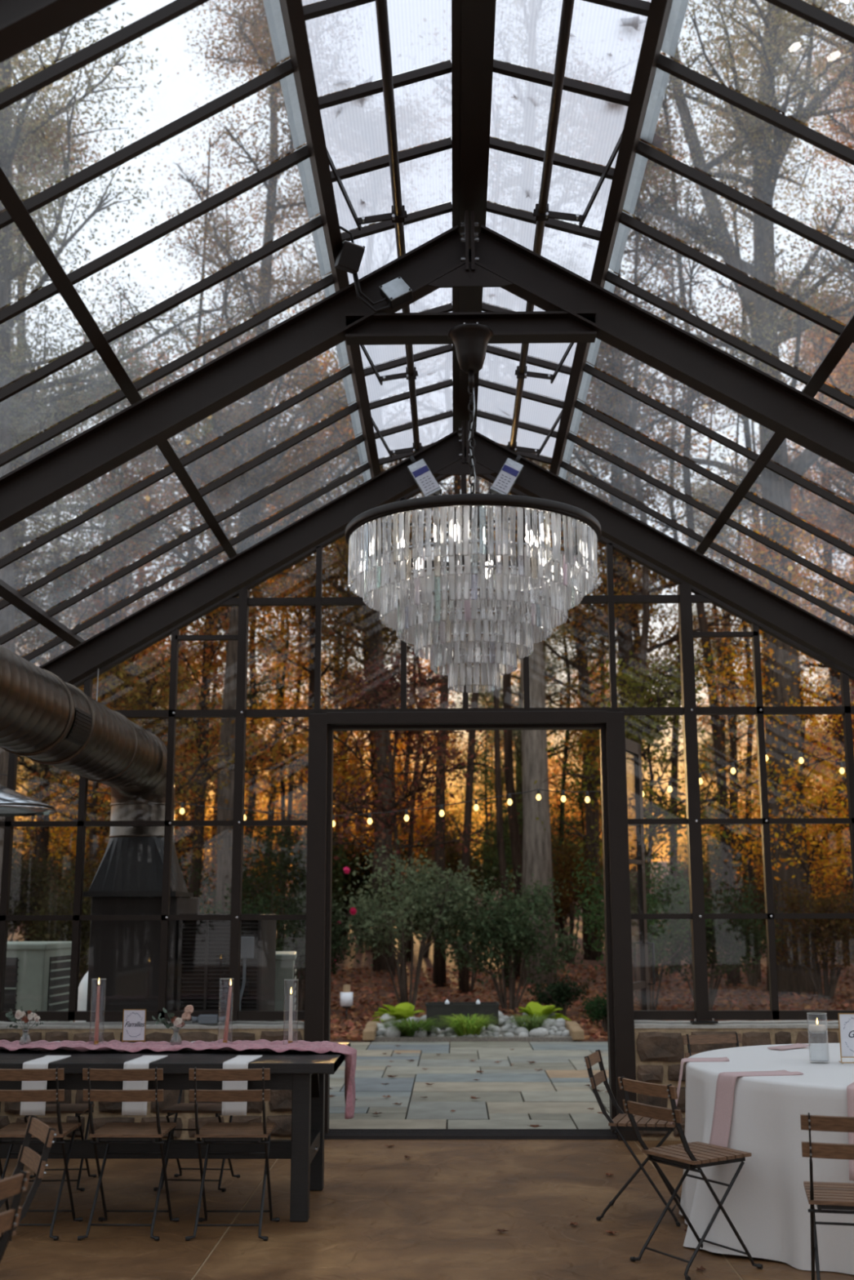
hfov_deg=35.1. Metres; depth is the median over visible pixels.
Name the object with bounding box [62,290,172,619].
tree
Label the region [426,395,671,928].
tree
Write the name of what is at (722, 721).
tree
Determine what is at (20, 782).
tree
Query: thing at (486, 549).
bulb
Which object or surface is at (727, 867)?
tree
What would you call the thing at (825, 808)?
tree
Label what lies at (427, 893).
shrub
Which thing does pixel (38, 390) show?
tree
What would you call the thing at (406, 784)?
tree
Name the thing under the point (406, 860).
shrub
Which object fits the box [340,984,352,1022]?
path light
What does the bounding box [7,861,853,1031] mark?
ground
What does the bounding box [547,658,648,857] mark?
sapling
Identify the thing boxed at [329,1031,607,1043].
ground
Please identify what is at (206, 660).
tree
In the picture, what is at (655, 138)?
leaf
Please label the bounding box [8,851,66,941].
shrub
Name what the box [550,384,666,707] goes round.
tree
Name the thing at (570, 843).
shrub
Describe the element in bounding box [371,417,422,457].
opener
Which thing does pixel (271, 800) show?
tree
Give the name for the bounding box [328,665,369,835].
tree
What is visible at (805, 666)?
tree
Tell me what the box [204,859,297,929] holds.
shrub
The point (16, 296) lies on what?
tree
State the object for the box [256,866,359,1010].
shrub
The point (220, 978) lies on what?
glass cylinder
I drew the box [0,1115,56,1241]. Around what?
folding chair
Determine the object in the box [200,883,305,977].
shrub
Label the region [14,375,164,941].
tree
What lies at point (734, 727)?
tree
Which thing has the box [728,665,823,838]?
tree
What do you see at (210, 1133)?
folding chair
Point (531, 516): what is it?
bulb
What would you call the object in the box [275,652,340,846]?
tree
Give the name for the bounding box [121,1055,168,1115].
napkin
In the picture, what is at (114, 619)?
tree
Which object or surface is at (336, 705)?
tree
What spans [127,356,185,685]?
tree
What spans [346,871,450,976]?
shrub
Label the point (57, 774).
tree
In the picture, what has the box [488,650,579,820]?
tree
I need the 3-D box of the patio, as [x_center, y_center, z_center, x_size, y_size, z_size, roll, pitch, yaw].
[0.355,4.087,12.487,9.600,0.124,6.620,0,-11,1]
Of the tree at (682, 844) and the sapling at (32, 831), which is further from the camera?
the tree at (682, 844)
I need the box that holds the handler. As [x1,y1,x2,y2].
[85,896,276,1022]
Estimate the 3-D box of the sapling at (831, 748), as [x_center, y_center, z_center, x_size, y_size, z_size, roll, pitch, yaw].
[11.328,5.031,36.700,3.705,6.428,3.299,0,-11,1]
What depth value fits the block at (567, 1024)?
16.64 m
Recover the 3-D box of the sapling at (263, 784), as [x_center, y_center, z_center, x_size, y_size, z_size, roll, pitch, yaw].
[-6.167,5.879,47.822,5.094,8.836,4.535,5,-12,-23]
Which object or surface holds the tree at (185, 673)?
on the ground at (428, 962)
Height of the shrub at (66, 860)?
3.673 m
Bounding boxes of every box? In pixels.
[191,1014,225,1023]
[237,936,257,1021]
[333,239,364,273]
[379,275,413,308]
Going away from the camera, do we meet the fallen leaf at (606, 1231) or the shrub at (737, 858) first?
the fallen leaf at (606, 1231)
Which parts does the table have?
leg, rail, cross rail, leg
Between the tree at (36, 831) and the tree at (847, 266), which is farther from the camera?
the tree at (36, 831)
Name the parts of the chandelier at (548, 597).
stem, supply cord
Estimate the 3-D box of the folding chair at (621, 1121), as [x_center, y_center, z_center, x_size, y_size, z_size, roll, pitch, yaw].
[1.058,2.496,6.830,0.459,0.776,0.403,-4,-12,17]
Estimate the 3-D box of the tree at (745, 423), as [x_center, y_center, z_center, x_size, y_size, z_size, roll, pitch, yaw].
[6.431,-3.637,27.946,4.688,21.378,4.399,5,-12,-25]
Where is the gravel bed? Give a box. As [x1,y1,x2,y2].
[372,1023,574,1042]
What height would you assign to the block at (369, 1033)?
0.120 m
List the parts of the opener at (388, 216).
lever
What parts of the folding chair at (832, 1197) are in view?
seat frame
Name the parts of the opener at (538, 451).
lever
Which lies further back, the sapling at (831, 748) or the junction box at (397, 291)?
the sapling at (831, 748)
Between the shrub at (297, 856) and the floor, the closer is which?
the floor
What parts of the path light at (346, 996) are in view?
lamp shade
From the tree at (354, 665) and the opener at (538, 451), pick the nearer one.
the opener at (538, 451)
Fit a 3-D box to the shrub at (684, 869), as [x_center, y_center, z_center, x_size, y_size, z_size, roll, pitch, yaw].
[8.146,7.917,42.613,2.734,2.354,1.638,10,-15,-40]
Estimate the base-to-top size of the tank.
1.190 m
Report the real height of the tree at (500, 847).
14.706 m
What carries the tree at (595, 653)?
on the ground at (428, 962)
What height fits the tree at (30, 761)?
7.995 m
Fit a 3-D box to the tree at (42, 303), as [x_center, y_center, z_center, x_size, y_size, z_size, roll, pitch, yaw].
[-13.312,-1.223,40.603,4.590,20.933,4.308,0,-11,-3]
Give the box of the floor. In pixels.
[0,1139,853,1279]
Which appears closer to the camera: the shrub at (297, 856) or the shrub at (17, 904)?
the shrub at (17, 904)
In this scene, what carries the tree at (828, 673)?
on the ground at (428, 962)
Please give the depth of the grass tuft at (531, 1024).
16.29 m
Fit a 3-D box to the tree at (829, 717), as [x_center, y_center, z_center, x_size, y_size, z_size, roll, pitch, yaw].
[7.933,2.867,20.156,4.513,5.618,3.728,3,-12,-18]
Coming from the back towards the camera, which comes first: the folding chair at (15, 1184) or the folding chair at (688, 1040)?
the folding chair at (688, 1040)
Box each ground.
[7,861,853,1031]
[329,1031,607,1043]
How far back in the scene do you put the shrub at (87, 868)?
27.07 m
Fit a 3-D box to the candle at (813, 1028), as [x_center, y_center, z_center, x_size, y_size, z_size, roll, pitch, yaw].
[1.927,1.903,6.670,0.082,0.074,0.082,0,-11,1]
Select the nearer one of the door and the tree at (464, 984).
the door
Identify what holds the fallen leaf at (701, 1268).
on the floor
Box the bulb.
[485,549,487,578]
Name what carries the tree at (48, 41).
on the ground at (428, 962)
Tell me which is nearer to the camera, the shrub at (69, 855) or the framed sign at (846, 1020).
the framed sign at (846, 1020)
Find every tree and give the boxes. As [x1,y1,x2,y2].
[0,2,139,114]
[0,15,278,902]
[10,84,196,673]
[10,302,56,553]
[11,168,87,355]
[13,758,35,847]
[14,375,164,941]
[14,500,84,655]
[14,760,76,893]
[15,390,82,665]
[16,321,227,860]
[16,472,189,805]
[18,637,268,877]
[24,511,85,938]
[32,250,178,959]
[37,0,424,913]
[57,312,380,897]
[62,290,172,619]
[104,377,187,679]
[127,161,289,855]
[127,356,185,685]
[128,402,333,903]
[129,72,308,746]
[151,485,203,693]
[152,398,275,737]
[157,673,212,827]
[173,656,220,855]
[177,297,452,847]
[194,85,502,971]
[204,171,333,898]
[204,491,370,883]
[245,658,307,888]
[256,406,345,946]
[259,637,519,1002]
[264,515,418,941]
[268,302,363,597]
[268,378,351,946]
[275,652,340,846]
[276,294,516,951]
[287,373,353,942]
[312,273,386,836]
[319,58,672,986]
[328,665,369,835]
[368,735,423,826]
[369,58,550,986]
[382,422,479,961]
[395,385,453,933]
[407,731,492,862]
[411,70,802,981]
[413,136,535,979]
[419,302,546,989]
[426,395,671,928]
[439,179,589,994]
[447,444,608,860]
[458,697,515,898]
[485,306,546,552]
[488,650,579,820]
[493,264,718,959]
[497,0,853,995]
[511,297,808,847]
[533,644,818,913]
[540,443,598,947]
[547,751,582,845]
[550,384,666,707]
[555,653,618,837]
[564,88,742,997]
[569,2,802,986]
[625,189,754,973]
[626,25,829,699]
[639,387,759,869]
[641,477,824,857]
[641,740,685,858]
[659,746,719,877]
[665,282,821,749]
[666,311,816,982]
[667,488,748,855]
[672,485,853,973]
[676,259,853,953]
[681,34,853,635]
[682,662,759,847]
[725,339,853,729]
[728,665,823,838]
[777,4,853,416]
[793,487,848,683]
[802,680,853,853]
[814,673,850,844]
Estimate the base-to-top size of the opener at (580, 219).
0.132 m
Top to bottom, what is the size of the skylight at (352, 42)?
0.277 m
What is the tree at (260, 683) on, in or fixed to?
on the ground at (428, 962)
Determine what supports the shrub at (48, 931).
on the ground at (340, 1039)
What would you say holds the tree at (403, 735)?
on the ground at (428, 962)
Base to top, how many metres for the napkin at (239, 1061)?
0.251 m
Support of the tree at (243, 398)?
on the ground at (428, 962)
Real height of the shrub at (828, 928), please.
2.224 m
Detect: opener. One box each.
[326,148,407,230]
[360,345,417,385]
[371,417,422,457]
[506,409,562,456]
[515,342,573,383]
[533,130,622,227]
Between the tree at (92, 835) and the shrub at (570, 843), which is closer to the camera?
the tree at (92, 835)
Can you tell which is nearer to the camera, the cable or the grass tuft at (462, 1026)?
the cable
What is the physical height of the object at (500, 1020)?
0.096 m
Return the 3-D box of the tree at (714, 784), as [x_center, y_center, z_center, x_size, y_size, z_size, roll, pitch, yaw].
[11.999,5.697,54.836,3.951,10.500,4.526,-5,-12,22]
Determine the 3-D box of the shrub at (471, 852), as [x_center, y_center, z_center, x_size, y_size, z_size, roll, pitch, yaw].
[1.629,9.173,51.096,1.798,2.583,3.001,-1,-11,2]
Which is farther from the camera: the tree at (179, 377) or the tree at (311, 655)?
the tree at (179, 377)
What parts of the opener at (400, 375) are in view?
lever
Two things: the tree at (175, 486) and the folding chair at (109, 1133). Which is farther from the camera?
the tree at (175, 486)
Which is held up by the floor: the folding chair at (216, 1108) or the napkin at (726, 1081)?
the folding chair at (216, 1108)
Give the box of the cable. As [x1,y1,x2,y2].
[339,226,391,312]
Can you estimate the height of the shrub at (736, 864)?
2.371 m
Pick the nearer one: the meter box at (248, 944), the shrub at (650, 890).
the meter box at (248, 944)
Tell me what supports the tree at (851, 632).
on the ground at (428, 962)
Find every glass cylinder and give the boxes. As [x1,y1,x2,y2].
[88,978,106,1043]
[217,977,234,1043]
[283,978,298,1039]
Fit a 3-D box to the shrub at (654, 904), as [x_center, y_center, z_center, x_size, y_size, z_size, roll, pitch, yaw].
[3.019,4.031,18.528,2.260,2.474,2.734,-2,-11,7]
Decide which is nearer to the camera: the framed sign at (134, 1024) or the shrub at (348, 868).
the framed sign at (134, 1024)
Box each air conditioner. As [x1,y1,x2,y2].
[0,941,73,1022]
[274,951,297,1021]
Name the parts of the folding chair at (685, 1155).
seat frame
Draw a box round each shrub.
[7,844,75,941]
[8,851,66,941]
[20,862,93,1022]
[33,835,109,937]
[46,830,104,900]
[55,826,109,891]
[75,826,252,908]
[178,804,369,946]
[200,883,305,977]
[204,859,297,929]
[243,828,289,888]
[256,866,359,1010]
[296,867,366,936]
[297,825,429,947]
[299,839,497,1014]
[332,827,414,929]
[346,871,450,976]
[395,879,453,957]
[404,814,483,897]
[405,869,523,992]
[424,864,595,1013]
[467,852,488,911]
[470,806,573,915]
[497,862,582,933]
[508,829,603,963]
[512,826,602,919]
[523,974,595,1016]
[549,803,582,844]
[563,843,724,1010]
[577,990,639,1032]
[587,889,669,939]
[636,868,786,1010]
[656,854,713,909]
[685,833,762,905]
[701,816,760,883]
[703,870,766,989]
[712,858,764,946]
[746,851,846,913]
[759,867,853,1001]
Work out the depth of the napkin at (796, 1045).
7.32 m
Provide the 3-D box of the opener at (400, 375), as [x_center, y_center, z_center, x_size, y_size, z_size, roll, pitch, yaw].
[-0.244,-1.674,7.846,0.233,0.132,0.709,-3,-12,13]
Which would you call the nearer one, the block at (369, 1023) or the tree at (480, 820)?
the block at (369, 1023)
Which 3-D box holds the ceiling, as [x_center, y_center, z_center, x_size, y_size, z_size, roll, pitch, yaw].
[0.177,-0.093,4.452,8.719,4.926,10.900,0,-11,1]
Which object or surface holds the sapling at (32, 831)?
on the ground at (428, 962)
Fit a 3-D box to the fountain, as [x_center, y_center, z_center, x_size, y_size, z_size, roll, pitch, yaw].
[0.445,4.728,17.018,0.930,0.391,0.430,0,-11,1]
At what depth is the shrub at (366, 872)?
35.02 m
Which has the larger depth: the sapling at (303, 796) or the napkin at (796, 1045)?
the sapling at (303, 796)
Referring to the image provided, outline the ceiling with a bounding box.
[0,0,853,684]
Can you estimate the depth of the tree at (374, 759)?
35.53 m
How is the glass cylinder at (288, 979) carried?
on the table runner
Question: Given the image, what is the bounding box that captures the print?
[496,474,511,488]
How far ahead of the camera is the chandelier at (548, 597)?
5.71 m
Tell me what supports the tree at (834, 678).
on the ground at (428, 962)
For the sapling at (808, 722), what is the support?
on the ground at (428, 962)
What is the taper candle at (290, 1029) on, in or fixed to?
in the glass cylinder at (288, 979)
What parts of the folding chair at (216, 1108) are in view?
seat frame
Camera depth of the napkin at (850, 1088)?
5.67 m
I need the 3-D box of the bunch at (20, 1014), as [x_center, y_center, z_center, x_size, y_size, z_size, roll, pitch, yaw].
[-2.195,2.097,7.346,0.218,0.210,0.094,0,-11,1]
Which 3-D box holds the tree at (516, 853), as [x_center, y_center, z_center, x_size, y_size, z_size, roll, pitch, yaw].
[1.311,-3.597,29.482,4.790,21.844,4.495,7,-13,-32]
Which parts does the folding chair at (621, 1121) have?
seat frame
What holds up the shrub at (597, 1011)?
on the ground at (340, 1039)
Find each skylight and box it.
[302,0,452,465]
[475,0,650,464]
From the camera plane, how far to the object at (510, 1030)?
16.25 m
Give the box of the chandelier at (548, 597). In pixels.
[345,322,600,693]
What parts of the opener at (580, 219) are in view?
lever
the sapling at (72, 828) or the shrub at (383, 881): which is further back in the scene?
the sapling at (72, 828)
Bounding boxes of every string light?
[0,773,600,826]
[626,749,844,796]
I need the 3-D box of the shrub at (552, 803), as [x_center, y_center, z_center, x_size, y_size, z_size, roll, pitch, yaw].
[5.107,8.513,52.617,2.953,4.243,4.928,1,-11,-7]
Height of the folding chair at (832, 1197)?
0.776 m
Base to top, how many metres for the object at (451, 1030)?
0.101 m
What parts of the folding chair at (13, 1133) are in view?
seat frame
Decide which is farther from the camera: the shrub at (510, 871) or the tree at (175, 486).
the tree at (175, 486)
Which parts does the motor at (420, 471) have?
label plate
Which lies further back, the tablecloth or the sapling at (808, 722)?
the sapling at (808, 722)
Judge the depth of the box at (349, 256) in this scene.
6.14 m
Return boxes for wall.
[0,474,853,1140]
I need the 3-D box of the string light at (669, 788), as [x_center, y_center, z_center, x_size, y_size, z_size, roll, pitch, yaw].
[4.152,0.782,11.999,4.952,1.209,0.045,0,-11,1]
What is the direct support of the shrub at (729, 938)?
on the ground at (340, 1039)
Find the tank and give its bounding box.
[75,971,88,1022]
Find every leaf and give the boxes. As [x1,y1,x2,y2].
[496,1229,509,1232]
[529,1124,542,1127]
[604,1230,617,1234]
[640,138,663,149]
[643,133,669,148]
[695,1265,705,1270]
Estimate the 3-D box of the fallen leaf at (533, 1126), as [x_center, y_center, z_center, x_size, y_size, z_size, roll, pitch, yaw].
[0.760,3.397,9.432,0.114,0.016,0.074,-6,-13,26]
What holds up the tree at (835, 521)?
on the ground at (428, 962)
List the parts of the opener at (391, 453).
lever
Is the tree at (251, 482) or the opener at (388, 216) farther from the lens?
the tree at (251, 482)
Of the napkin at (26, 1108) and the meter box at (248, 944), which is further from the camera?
the meter box at (248, 944)
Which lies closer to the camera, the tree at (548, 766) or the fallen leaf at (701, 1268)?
the fallen leaf at (701, 1268)
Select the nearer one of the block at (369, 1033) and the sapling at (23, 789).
the block at (369, 1033)
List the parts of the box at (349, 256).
plate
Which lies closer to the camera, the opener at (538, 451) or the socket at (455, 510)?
the socket at (455, 510)
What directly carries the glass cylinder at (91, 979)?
on the table runner
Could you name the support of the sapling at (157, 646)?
on the ground at (428, 962)
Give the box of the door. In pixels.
[303,711,655,1140]
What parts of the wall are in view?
rail, rail, rail, rail, raking rail, rail, rail, raking rail, plate, rail, rail, rail, rail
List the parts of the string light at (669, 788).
bulb, bulb, bulb, bulb, bulb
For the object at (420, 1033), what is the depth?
15.88 m
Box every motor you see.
[407,455,442,497]
[488,454,523,494]
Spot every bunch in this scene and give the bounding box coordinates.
[5,1005,43,1044]
[151,1004,193,1042]
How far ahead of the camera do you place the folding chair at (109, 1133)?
6.39 m
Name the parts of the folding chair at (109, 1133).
seat frame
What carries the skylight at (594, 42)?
in the ceiling
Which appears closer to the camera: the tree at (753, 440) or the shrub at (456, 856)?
the tree at (753, 440)
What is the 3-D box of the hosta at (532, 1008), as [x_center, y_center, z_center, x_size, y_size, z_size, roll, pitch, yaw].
[1.480,4.810,17.422,0.735,0.264,0.560,-6,-13,26]
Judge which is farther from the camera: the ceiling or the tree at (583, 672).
the tree at (583, 672)
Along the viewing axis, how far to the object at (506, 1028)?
16.45 m
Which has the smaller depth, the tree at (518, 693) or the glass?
the glass
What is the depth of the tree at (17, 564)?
29.00 m
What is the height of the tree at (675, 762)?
18.276 m
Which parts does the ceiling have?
plate, gusset plate, plate, plate, gusset plate, plate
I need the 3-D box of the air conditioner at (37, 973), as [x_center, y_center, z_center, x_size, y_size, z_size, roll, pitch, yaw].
[-3.308,3.012,10.583,0.960,1.255,0.850,-1,-11,5]
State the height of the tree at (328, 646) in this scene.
12.632 m
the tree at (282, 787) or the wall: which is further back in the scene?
the tree at (282, 787)
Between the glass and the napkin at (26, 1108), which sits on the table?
the napkin at (26, 1108)
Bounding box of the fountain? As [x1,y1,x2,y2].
[425,999,499,1030]
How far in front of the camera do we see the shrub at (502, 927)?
20.14 m
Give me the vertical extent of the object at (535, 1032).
0.126 m
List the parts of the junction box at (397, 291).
plate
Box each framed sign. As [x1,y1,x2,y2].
[122,1008,146,1042]
[837,1013,853,1063]
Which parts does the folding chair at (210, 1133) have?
seat frame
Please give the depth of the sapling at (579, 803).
34.40 m
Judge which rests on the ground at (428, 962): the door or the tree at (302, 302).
the tree at (302, 302)
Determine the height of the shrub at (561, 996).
0.682 m
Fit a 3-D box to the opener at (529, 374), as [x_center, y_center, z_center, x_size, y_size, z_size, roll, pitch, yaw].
[0.706,-1.680,7.828,0.233,0.132,0.709,2,-12,-11]
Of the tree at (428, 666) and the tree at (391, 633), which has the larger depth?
the tree at (428, 666)
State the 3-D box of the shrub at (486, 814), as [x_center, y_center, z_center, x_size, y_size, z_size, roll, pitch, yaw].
[2.952,7.681,46.107,4.750,4.089,2.846,8,-14,-37]
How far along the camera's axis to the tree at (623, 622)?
28.30 m
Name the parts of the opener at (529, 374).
lever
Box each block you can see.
[362,1026,377,1040]
[364,1021,378,1027]
[564,1021,580,1030]
[568,1026,584,1040]
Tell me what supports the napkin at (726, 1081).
on the tablecloth
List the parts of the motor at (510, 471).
label plate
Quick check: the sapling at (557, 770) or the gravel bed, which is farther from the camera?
the sapling at (557, 770)
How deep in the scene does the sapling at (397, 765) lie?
46.88 m
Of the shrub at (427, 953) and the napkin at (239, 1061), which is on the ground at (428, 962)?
the shrub at (427, 953)
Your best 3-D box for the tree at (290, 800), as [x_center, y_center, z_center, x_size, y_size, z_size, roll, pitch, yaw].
[-3.094,0.443,34.310,3.124,15.183,3.330,-2,-12,11]
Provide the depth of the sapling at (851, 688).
40.52 m
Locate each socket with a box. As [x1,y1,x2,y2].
[454,510,455,541]
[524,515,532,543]
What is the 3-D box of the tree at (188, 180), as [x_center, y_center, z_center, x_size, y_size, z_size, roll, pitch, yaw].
[-5.439,-2.990,31.500,4.413,21.447,4.703,6,-13,-30]
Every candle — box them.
[93,977,100,1044]
[222,979,231,1043]
[288,987,293,1043]
[808,1017,826,1033]
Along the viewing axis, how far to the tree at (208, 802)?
60.56 m
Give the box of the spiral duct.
[0,644,193,897]
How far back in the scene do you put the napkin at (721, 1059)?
6.71 m
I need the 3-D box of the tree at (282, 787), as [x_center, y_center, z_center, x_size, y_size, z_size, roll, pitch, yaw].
[-3.746,0.922,36.906,3.271,14.916,3.069,2,-11,-9]
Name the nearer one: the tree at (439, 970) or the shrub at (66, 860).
the tree at (439, 970)
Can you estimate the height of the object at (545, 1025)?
0.140 m
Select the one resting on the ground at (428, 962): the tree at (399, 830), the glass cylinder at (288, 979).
the tree at (399, 830)
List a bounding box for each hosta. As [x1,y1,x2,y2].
[371,1002,424,1022]
[518,1001,571,1021]
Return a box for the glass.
[806,1012,829,1062]
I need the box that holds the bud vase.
[169,1029,182,1043]
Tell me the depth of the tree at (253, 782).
33.71 m
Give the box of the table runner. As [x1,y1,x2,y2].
[0,1039,356,1119]
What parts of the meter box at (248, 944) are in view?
box lid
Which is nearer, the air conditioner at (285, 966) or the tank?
the air conditioner at (285, 966)
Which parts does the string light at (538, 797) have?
bulb, bulb, bulb, bulb, bulb, bulb, bulb, bulb, bulb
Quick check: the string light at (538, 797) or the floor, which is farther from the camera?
the string light at (538, 797)
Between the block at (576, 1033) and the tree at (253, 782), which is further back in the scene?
the tree at (253, 782)
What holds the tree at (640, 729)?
on the ground at (428, 962)
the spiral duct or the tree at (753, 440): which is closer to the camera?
the spiral duct
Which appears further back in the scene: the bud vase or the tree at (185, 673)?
the tree at (185, 673)
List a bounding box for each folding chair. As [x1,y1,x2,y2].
[0,1066,82,1240]
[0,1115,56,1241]
[0,1169,31,1262]
[19,1101,96,1191]
[77,1066,179,1240]
[153,1089,239,1191]
[185,1066,279,1240]
[583,1049,682,1226]
[617,1075,762,1279]
[682,1032,742,1057]
[800,1112,853,1279]
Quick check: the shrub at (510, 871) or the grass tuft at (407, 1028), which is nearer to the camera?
the grass tuft at (407, 1028)
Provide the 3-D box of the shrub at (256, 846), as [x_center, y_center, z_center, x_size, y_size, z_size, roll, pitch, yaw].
[-6.500,8.440,48.769,2.773,3.983,4.627,3,-12,-17]
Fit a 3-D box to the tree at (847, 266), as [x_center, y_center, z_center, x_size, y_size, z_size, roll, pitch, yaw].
[8.309,-3.393,24.622,4.050,19.679,4.316,-3,-12,15]
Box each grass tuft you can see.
[373,1017,450,1036]
[431,1013,504,1035]
[502,1013,558,1031]
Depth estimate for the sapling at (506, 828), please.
41.70 m
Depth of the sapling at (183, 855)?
28.71 m
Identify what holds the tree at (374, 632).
on the ground at (428, 962)
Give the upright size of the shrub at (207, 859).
3.475 m
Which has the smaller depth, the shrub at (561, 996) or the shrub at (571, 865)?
the shrub at (561, 996)
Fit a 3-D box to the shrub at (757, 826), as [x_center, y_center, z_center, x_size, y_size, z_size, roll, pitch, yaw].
[12.227,8.799,54.027,2.862,4.112,4.777,2,-11,-10]
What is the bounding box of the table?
[0,1042,350,1222]
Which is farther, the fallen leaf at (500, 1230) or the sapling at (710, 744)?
the sapling at (710, 744)
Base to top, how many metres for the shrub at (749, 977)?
2.202 m
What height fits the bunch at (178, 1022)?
0.213 m
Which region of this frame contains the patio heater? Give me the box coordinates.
[0,784,56,816]
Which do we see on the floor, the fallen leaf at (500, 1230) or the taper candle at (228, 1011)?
the fallen leaf at (500, 1230)
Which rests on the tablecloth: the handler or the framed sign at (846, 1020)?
the framed sign at (846, 1020)
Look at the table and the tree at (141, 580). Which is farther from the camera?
the tree at (141, 580)
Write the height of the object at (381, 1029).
0.092 m
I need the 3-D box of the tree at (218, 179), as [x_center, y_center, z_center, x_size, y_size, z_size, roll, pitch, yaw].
[-5.344,-2.416,32.896,4.542,20.712,4.262,-3,-12,14]
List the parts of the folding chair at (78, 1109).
seat frame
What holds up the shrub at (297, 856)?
on the ground at (428, 962)
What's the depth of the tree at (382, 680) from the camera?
22.38 m
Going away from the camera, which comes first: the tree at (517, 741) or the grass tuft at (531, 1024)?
the grass tuft at (531, 1024)
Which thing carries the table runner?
on the table
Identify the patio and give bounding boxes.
[328,1041,609,1128]
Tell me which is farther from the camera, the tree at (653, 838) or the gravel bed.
the tree at (653, 838)
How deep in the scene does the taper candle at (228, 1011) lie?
7.38 m
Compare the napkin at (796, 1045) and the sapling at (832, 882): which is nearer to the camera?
the napkin at (796, 1045)
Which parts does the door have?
frame, handle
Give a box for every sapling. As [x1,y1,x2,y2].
[11,759,87,882]
[12,644,106,899]
[13,579,186,887]
[55,627,218,862]
[88,617,297,914]
[202,690,306,882]
[249,740,358,897]
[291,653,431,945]
[342,689,457,874]
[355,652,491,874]
[413,678,554,909]
[469,744,523,894]
[510,697,669,949]
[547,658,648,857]
[677,729,759,878]
[713,683,853,911]
[803,661,853,835]
[804,715,853,940]
[804,721,845,937]
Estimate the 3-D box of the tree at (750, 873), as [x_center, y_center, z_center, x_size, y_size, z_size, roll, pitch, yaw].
[6.451,-0.206,27.980,3.168,14.448,2.973,-5,-12,25]
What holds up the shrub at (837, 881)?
on the ground at (428, 962)
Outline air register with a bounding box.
[66,706,92,746]
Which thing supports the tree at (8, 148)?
on the ground at (428, 962)
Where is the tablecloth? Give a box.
[679,1043,853,1275]
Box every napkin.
[20,1055,71,1115]
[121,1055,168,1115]
[221,1055,262,1115]
[670,1057,728,1124]
[709,1070,803,1147]
[767,1043,810,1049]
[846,1082,853,1180]
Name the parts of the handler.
access panel, louvre frame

